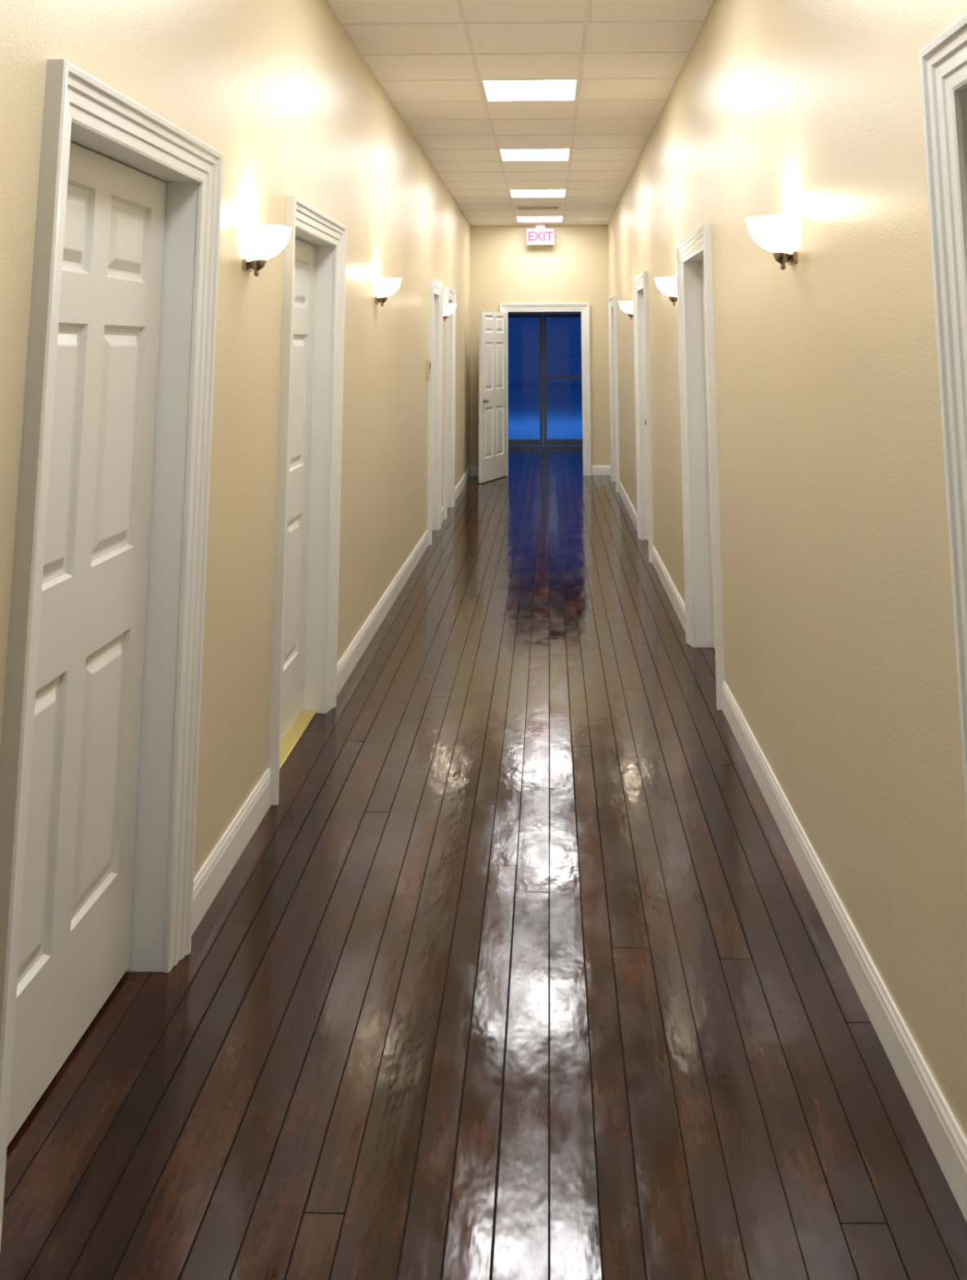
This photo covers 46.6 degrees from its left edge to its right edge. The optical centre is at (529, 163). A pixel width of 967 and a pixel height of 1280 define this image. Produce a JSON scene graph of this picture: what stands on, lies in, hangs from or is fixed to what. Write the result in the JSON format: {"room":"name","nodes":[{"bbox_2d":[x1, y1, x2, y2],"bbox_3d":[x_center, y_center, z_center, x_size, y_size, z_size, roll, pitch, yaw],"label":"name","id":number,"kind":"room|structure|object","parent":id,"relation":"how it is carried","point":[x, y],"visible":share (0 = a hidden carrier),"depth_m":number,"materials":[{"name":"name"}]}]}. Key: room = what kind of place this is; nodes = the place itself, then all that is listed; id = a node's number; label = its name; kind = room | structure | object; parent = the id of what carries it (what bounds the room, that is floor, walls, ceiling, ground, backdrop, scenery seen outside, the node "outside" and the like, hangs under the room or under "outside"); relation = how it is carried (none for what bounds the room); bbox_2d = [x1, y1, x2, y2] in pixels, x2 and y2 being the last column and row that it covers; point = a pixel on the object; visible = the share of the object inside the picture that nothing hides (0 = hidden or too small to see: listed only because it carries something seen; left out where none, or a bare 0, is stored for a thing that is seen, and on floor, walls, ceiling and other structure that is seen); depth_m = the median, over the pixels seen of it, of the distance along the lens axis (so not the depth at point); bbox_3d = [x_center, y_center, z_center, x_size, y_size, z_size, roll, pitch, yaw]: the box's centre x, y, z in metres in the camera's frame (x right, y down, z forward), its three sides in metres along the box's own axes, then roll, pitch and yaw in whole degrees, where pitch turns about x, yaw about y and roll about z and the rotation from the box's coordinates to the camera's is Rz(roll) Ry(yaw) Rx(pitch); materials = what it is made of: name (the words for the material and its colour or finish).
{"room":"building corridor","nodes":[
{"label":"building corridor","id":0,"kind":"room"},
{"bbox_2d":[0,0,470,879],"bbox_3d":[-0.961,1.000,6.283,0.160,3.192,16.090,0,-9,1],"label":"wall","id":1,"kind":"structure","parent":0,"point":[291,106],"depth_m":3.79,"materials":[{"name":"beige paint"}]},
{"bbox_2d":[7,142,166,1146],"bbox_3d":[-1.049,0.979,2.579,0.160,2.014,0.884,0,-9,1],"label":"door","id":2,"kind":"structure","parent":1,"relation":"in","point":[77,903],"depth_m":2.64,"materials":[{"name":"white paint"}]},
{"bbox_2d":[0,59,222,1250],"bbox_3d":[-0.997,0.933,2.586,0.188,2.130,1.090,0,-9,1],"label":"trim","id":3,"kind":"structure","parent":1,"relation":"attached to","point":[81,109],"depth_m":2.90,"materials":[{"name":"white paint"}]},
{"bbox_2d":[236,223,292,276],"bbox_3d":[-0.855,0.290,3.676,0.145,0.160,0.250,0,-9,1],"label":"wall sconce","id":4,"kind":"object","parent":1,"relation":"attached to","point":[258,243],"visible":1,"depth_m":3.61,"materials":[{"name":"white glass"}]},
{"bbox_2d":[280,238,315,742],"bbox_3d":[-1.014,1.308,4.592,0.160,2.014,0.884,0,-9,1],"label":"door","id":5,"kind":"structure","parent":1,"relation":"in","point":[294,623],"depth_m":4.82,"materials":[{"name":"white paint"}]},
{"bbox_2d":[267,195,346,804],"bbox_3d":[-0.962,1.262,4.599,0.188,2.130,1.090,0,-9,1],"label":"trim","id":6,"kind":"structure","parent":1,"relation":"attached to","point":[309,225],"depth_m":4.96,"materials":[{"name":"white paint"}]},
{"bbox_2d":[191,465,470,936],"bbox_3d":[-0.867,2.511,6.010,0.015,0.120,15.840,0,-9,1],"label":"baseboard","id":7,"kind":"structure","parent":1,"relation":"attached to","point":[216,868],"depth_m":3.71,"materials":[{"name":"white paint"}]},
{"bbox_2d":[373,277,401,306],"bbox_3d":[-0.807,0.742,6.439,0.145,0.160,0.250,0,-9,1],"label":"wall sconce","id":8,"kind":"object","parent":1,"relation":"attached to","point":[384,287],"visible":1,"depth_m":6.37,"materials":[{"name":"white glass"}]},
{"bbox_2d":[425,360,431,380],"bbox_3d":[-0.815,1.667,9.030,0.034,0.160,0.130,0,-9,1],"label":"thermostat","id":9,"kind":"object","parent":1,"relation":"attached to","point":[428,375],"visible":1,"depth_m":8.97,"materials":[{"name":"beige plastic"}]},
{"bbox_2d":[426,278,443,545],"bbox_3d":[-0.876,2.074,9.567,0.188,2.130,0.820,0,-9,1],"label":"trim","id":10,"kind":"structure","parent":1,"relation":"attached to","point":[436,287],"depth_m":9.79,"materials":[{"name":"white paint"}]},
{"bbox_2d":[442,286,455,519],"bbox_3d":[-0.853,2.296,10.924,0.188,2.130,0.870,0,-9,1],"label":"trim","id":11,"kind":"structure","parent":1,"relation":"attached to","point":[449,382],"depth_m":11.17,"materials":[{"name":"white paint"}]},
{"bbox_2d":[443,303,456,321],"bbox_3d":[-0.741,1.370,10.288,0.145,0.160,0.250,0,-9,1],"label":"wall sconce","id":12,"kind":"object","parent":1,"relation":"attached to","point":[448,308],"visible":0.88,"depth_m":10.22,"materials":[{"name":"white glass"}]},
{"bbox_2d":[0,445,966,1279],"bbox_3d":[0.149,2.937,7.964,3.400,0.100,20.069,0,-9,1],"label":"floor","id":13,"kind":"structure","parent":0,"point":[521,966],"depth_m":2.66,"materials":[{"name":"brown wood"}]},
{"bbox_2d":[279,711,316,770],"bbox_3d":[-0.992,2.308,4.428,0.120,0.011,0.888,0,-9,1],"label":"threshold","id":14,"kind":"object","parent":13,"relation":"on","point":[300,726],"visible":0.29,"depth_m":4.56,"materials":[{"name":"gold metal"}]},
{"bbox_2d":[324,0,715,226],"bbox_3d":[-0.014,-0.537,6.493,1.747,0.100,15.840,0,-9,1],"label":"ceiling","id":15,"kind":"structure","parent":0,"point":[431,59],"depth_m":6.55,"materials":[{"name":"tile"}]},
{"bbox_2d":[480,80,577,101],"bbox_3d":[0.004,-0.453,6.793,0.565,0.030,0.558,0,-9,1],"label":"ceiling light panel","id":16,"kind":"object","parent":15,"relation":"in","point":[523,90],"depth_m":6.80,"materials":[{"name":"white plastic"}]},
{"bbox_2d":[498,149,570,160],"bbox_3d":[0.044,-0.081,9.072,0.565,0.030,0.557,0,-9,1],"label":"ceiling light panel","id":17,"kind":"object","parent":15,"relation":"in","point":[505,154],"depth_m":9.08,"materials":[{"name":"white plastic"}]},
{"bbox_2d":[508,189,565,197],"bbox_3d":[0.083,0.291,11.352,0.565,0.030,0.558,0,-9,1],"label":"ceiling light panel","id":18,"kind":"object","parent":15,"relation":"in","point":[513,193],"depth_m":11.40,"materials":[{"name":"white plastic"}]},
{"bbox_2d":[515,204,560,209],"bbox_3d":[0.100,0.492,12.464,0.500,0.015,0.340,0,-9,1],"label":"ceiling vent","id":19,"kind":"object","parent":15,"relation":"in","point":[543,206],"depth_m":12.42,"materials":[{"name":"beige metal"}]},
{"bbox_2d":[515,216,563,222],"bbox_3d":[0.123,0.664,13.631,0.565,0.030,0.557,0,-9,1],"label":"ceiling light panel","id":20,"kind":"object","parent":15,"relation":"in","point":[538,219],"depth_m":13.67,"materials":[{"name":"white plastic"}]},
{"bbox_2d":[526,223,553,244],"bbox_3d":[0.135,0.896,14.137,0.340,0.261,0.056,0,-9,1],"label":"exit sign","id":21,"kind":"object","parent":15,"relation":"hanging from","point":[540,235],"visible":1,"depth_m":14.11,"materials":[{"name":"white plastic"}]},
{"bbox_2d":[469,225,610,467],"bbox_3d":[0.129,2.277,14.128,1.747,3.192,0.140,0,-9,1],"label":"wall","id":22,"kind":"structure","parent":0,"point":[504,269],"depth_m":14.18,"materials":[{"name":"beige paint"}]},
{"bbox_2d":[475,311,506,483],"bbox_3d":[-0.464,2.790,13.535,0.160,1.970,0.860,-3,-10,14],"label":"door","id":23,"kind":"structure","parent":22,"relation":"in","point":[491,400],"depth_m":13.46,"materials":[{"name":"white paint"}]},
{"bbox_2d":[470,465,610,475],"bbox_3d":[0.134,3.780,13.803,1.717,0.120,0.015,0,-9,1],"label":"baseboard","id":24,"kind":"structure","parent":22,"relation":"attached to","point":[596,470],"depth_m":13.79,"materials":[{"name":"white paint"}]},
{"bbox_2d":[499,303,591,475],"bbox_3d":[0.191,2.812,14.020,1.130,2.100,0.178,0,-9,1],"label":"trim","id":25,"kind":"structure","parent":22,"relation":"attached to","point":[584,308],"depth_m":14.01,"materials":[{"name":"white paint"}]},
{"bbox_2d":[507,313,582,383],"bbox_3d":[0.861,8.013,49.828,50.000,3.420,1.050,0,-9,1],"label":"sky","id":26,"kind":"structure","parent":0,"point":[563,335],"depth_m":49.30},
{"bbox_2d":[607,0,966,1140],"bbox_3d":[0.946,0.987,6.253,0.160,3.192,16.090,0,-9,1],"label":"wall","id":27,"kind":"structure","parent":0,"point":[839,645],"depth_m":2.99,"materials":[{"name":"beige paint"}]},
{"bbox_2d":[608,295,619,492],"bbox_3d":[1.041,2.612,12.907,0.188,2.130,1.050,0,-9,1],"label":"trim","id":28,"kind":"structure","parent":27,"relation":"attached to","point":[612,332],"depth_m":13.22,"materials":[{"name":"white paint"}]},
{"bbox_2d":[617,301,632,319],"bbox_3d":[0.855,1.300,9.897,0.145,0.160,0.250,0,-9,1],"label":"wall sconce","id":29,"kind":"object","parent":27,"relation":"attached to","point":[626,307],"visible":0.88,"depth_m":9.83,"materials":[{"name":"white glass"}]},
{"bbox_2d":[632,271,653,562],"bbox_3d":[0.972,1.960,8.920,0.188,2.130,1.070,0,-9,1],"label":"trim","id":30,"kind":"structure","parent":27,"relation":"attached to","point":[640,283],"depth_m":9.27,"materials":[{"name":"white paint"}]},
{"bbox_2d":[653,276,676,306],"bbox_3d":[0.796,0.744,6.492,0.145,0.160,0.250,0,-9,1],"label":"wall sconce","id":31,"kind":"object","parent":27,"relation":"attached to","point":[667,286],"visible":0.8,"depth_m":6.43,"materials":[{"name":"white glass"}]},
{"bbox_2d":[675,222,724,710],"bbox_3d":[0.915,1.420,5.615,0.188,2.130,1.130,0,-9,1],"label":"trim","id":32,"kind":"structure","parent":27,"relation":"attached to","point":[695,248],"depth_m":6.00,"materials":[{"name":"white paint"}]},
{"bbox_2d":[701,260,714,648],"bbox_3d":[0.967,1.466,5.606,0.160,2.014,0.924,0,-9,1],"label":"door","id":33,"kind":"structure","parent":27,"relation":"in","point":[702,262],"depth_m":6.01,"materials":[{"name":"white paint"}]},
{"bbox_2d":[744,213,800,270],"bbox_3d":[0.744,0.250,3.473,0.145,0.160,0.250,0,-9,1],"label":"wall sconce","id":34,"kind":"object","parent":27,"relation":"attached to","point":[778,234],"visible":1,"depth_m":3.40,"materials":[{"name":"white glass"}]},
{"bbox_2d":[609,466,966,1222],"bbox_3d":[0.865,2.499,5.981,0.015,0.120,15.840,0,-9,1],"label":"baseboard","id":35,"kind":"structure","parent":27,"relation":"attached to","point":[947,1142],"depth_m":2.72,"materials":[{"name":"white paint"}]},
{"bbox_2d":[918,13,966,827],"bbox_3d":[0.843,0.744,1.475,0.188,2.130,1.080,0,-9,1],"label":"trim","id":36,"kind":"structure","parent":27,"relation":"attached to","point":[942,61],"depth_m":2.04,"materials":[{"name":"white paint"}]},
{"bbox_3d":[0.214,3.263,18.019,2.320,2.500,0.060,0,-9,1],"label":"wall","id":37,"kind":"structure","parent":0,"visible":0},
{"bbox_2d":[507,311,582,445],"bbox_3d":[0.214,3.438,17.972,1.900,2.140,0.095,0,-9,1],"label":"door","id":38,"kind":"structure","parent":37,"relation":"in","point":[543,377],"depth_m":17.94,"materials":[{"name":"silver metal"}]},
{"label":"outside","id":39,"kind":"structure","parent":0,"visible":0},
{"bbox_2d":[507,382,582,446],"bbox_3d":[0.676,7.928,38.388,50.000,0.100,41.660,0,-9,1],"label":"ground","id":40,"kind":"structure","parent":39,"point":[563,401],"depth_m":27.93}
]}

